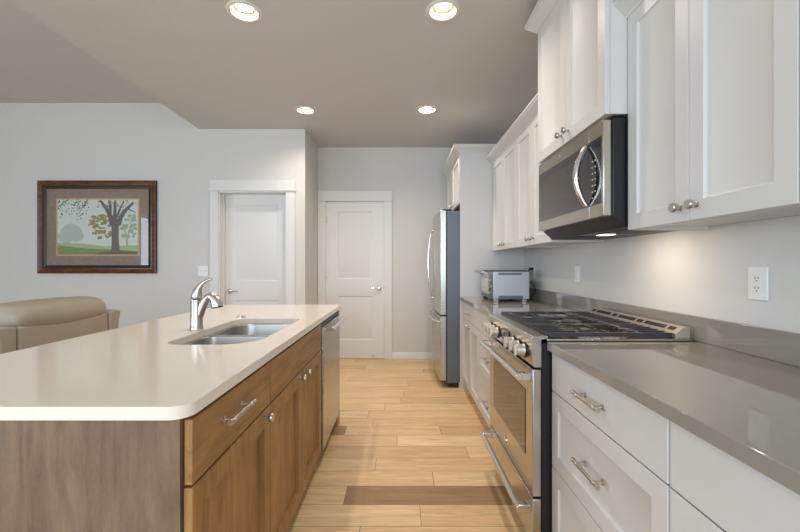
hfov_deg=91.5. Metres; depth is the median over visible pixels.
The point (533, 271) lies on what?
wall outlet
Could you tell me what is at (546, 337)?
cooktop
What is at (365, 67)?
ceiling
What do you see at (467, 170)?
tall cabinet
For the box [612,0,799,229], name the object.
upper cabinet
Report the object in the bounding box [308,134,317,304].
wall
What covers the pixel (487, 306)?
countertop
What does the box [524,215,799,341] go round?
wall
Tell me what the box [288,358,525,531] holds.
floor
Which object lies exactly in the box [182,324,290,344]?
double sink
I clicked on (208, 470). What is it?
base cabinet
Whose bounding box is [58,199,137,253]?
artwork
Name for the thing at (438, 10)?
recessed light
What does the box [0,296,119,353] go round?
sofa
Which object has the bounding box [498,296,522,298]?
vent
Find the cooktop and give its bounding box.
[539,315,691,340]
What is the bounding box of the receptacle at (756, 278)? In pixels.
[752,274,760,292]
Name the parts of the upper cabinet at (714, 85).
crown moulding, door, knob, knob, door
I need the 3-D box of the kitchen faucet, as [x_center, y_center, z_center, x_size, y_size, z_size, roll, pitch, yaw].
[-0.943,0.184,1.903,0.161,0.248,0.065,0,0,0]
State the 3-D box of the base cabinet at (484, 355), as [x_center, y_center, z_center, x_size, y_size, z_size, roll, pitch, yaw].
[0.891,0.783,2.691,0.634,0.878,0.698,0,0,0]
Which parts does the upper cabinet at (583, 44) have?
crown moulding, door, knob, knob, door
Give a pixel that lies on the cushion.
(73, 311)
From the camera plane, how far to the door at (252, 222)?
4.52 m
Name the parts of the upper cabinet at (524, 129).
crown moulding, door, door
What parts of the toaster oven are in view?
handle, door, frame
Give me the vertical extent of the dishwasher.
0.870 m
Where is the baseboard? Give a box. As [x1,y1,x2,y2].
[392,352,432,358]
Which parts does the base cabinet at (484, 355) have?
drawer, drawer, drawer, pull handle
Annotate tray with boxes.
[484,270,529,270]
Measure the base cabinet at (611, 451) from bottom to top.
0.878 m
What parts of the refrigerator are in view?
handle, freezer drawer, door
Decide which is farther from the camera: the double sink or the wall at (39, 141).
the wall at (39, 141)
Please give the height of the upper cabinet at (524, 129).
0.926 m
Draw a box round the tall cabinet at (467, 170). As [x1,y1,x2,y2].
[442,144,523,388]
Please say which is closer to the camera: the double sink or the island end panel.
the double sink
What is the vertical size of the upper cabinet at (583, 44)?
0.858 m
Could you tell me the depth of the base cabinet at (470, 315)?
3.38 m
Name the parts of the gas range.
handle, handle, warming drawer, oven door, control panel, knob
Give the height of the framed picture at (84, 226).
1.043 m
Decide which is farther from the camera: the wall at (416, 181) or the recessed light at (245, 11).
the wall at (416, 181)
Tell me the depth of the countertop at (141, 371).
1.18 m
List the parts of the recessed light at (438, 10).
bulb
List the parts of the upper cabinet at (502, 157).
door, crown moulding, door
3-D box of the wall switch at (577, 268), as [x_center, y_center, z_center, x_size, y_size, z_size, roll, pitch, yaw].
[1.225,0.060,2.700,0.010,0.115,0.074,0,0,0]
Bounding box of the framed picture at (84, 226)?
[37,180,156,272]
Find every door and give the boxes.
[208,180,295,307]
[317,191,392,358]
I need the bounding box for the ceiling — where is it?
[0,0,537,147]
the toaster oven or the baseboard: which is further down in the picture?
the baseboard
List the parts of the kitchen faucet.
lever, spout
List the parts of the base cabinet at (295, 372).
door, knob, knob, door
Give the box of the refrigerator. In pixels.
[427,209,459,385]
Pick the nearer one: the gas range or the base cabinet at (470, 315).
the gas range
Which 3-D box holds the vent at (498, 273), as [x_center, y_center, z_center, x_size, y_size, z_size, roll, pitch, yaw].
[0.935,0.071,3.309,0.200,0.018,0.001,0,0,0]
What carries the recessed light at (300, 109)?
in the ceiling
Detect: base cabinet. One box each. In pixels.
[0,362,274,531]
[268,324,320,531]
[462,301,478,407]
[479,311,490,427]
[552,353,671,531]
[670,421,799,531]
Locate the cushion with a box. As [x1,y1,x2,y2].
[0,296,106,326]
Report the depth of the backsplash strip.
1.49 m
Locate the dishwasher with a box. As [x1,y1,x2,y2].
[320,312,346,450]
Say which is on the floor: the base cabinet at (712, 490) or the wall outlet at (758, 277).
the base cabinet at (712, 490)
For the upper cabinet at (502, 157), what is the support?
attached to the wall at (702, 273)
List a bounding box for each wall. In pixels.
[0,103,307,327]
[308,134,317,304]
[318,148,451,351]
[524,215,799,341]
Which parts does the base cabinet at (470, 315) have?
door, drawer, door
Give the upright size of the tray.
0.005 m
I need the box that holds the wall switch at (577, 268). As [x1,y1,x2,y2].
[575,266,579,282]
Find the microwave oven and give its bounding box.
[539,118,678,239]
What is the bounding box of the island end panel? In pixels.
[334,310,339,425]
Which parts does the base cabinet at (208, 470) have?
panel, drawer, door, pull handle, knob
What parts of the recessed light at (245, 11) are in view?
bulb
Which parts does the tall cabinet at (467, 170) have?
door, door, crown moulding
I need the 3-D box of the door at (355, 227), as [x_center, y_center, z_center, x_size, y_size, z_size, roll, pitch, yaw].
[-0.586,0.127,5.129,0.991,2.191,0.182,0,0,0]
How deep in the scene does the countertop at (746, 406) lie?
0.96 m
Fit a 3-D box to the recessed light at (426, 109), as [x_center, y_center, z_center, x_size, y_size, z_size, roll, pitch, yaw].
[0.267,-1.569,3.856,0.210,0.068,0.210,0,0,0]
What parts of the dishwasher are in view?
door panel, handle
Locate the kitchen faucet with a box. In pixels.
[190,278,222,329]
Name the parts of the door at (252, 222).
handle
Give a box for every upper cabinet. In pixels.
[486,130,534,250]
[508,93,604,247]
[524,0,627,163]
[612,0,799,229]
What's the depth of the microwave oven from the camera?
1.71 m
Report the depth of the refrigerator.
3.89 m
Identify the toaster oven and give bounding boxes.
[475,268,535,301]
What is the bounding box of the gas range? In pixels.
[480,307,691,531]
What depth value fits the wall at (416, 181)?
5.10 m
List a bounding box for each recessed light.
[226,0,262,22]
[295,106,315,113]
[416,105,437,113]
[426,0,459,21]
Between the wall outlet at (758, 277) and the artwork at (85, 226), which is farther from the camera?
the artwork at (85, 226)
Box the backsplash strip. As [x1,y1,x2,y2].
[529,288,799,366]
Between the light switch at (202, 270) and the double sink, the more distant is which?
the light switch at (202, 270)
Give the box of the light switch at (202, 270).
[198,266,207,275]
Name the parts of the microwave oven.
door, handle, control panel, plate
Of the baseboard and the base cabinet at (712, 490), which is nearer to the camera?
the base cabinet at (712, 490)
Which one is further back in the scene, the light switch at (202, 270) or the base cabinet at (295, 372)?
the light switch at (202, 270)
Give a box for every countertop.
[0,305,339,419]
[460,297,580,315]
[547,342,799,494]
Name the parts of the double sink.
bowl, bowl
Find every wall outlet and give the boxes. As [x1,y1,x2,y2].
[532,266,534,277]
[748,267,768,300]
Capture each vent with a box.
[498,273,521,274]
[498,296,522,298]

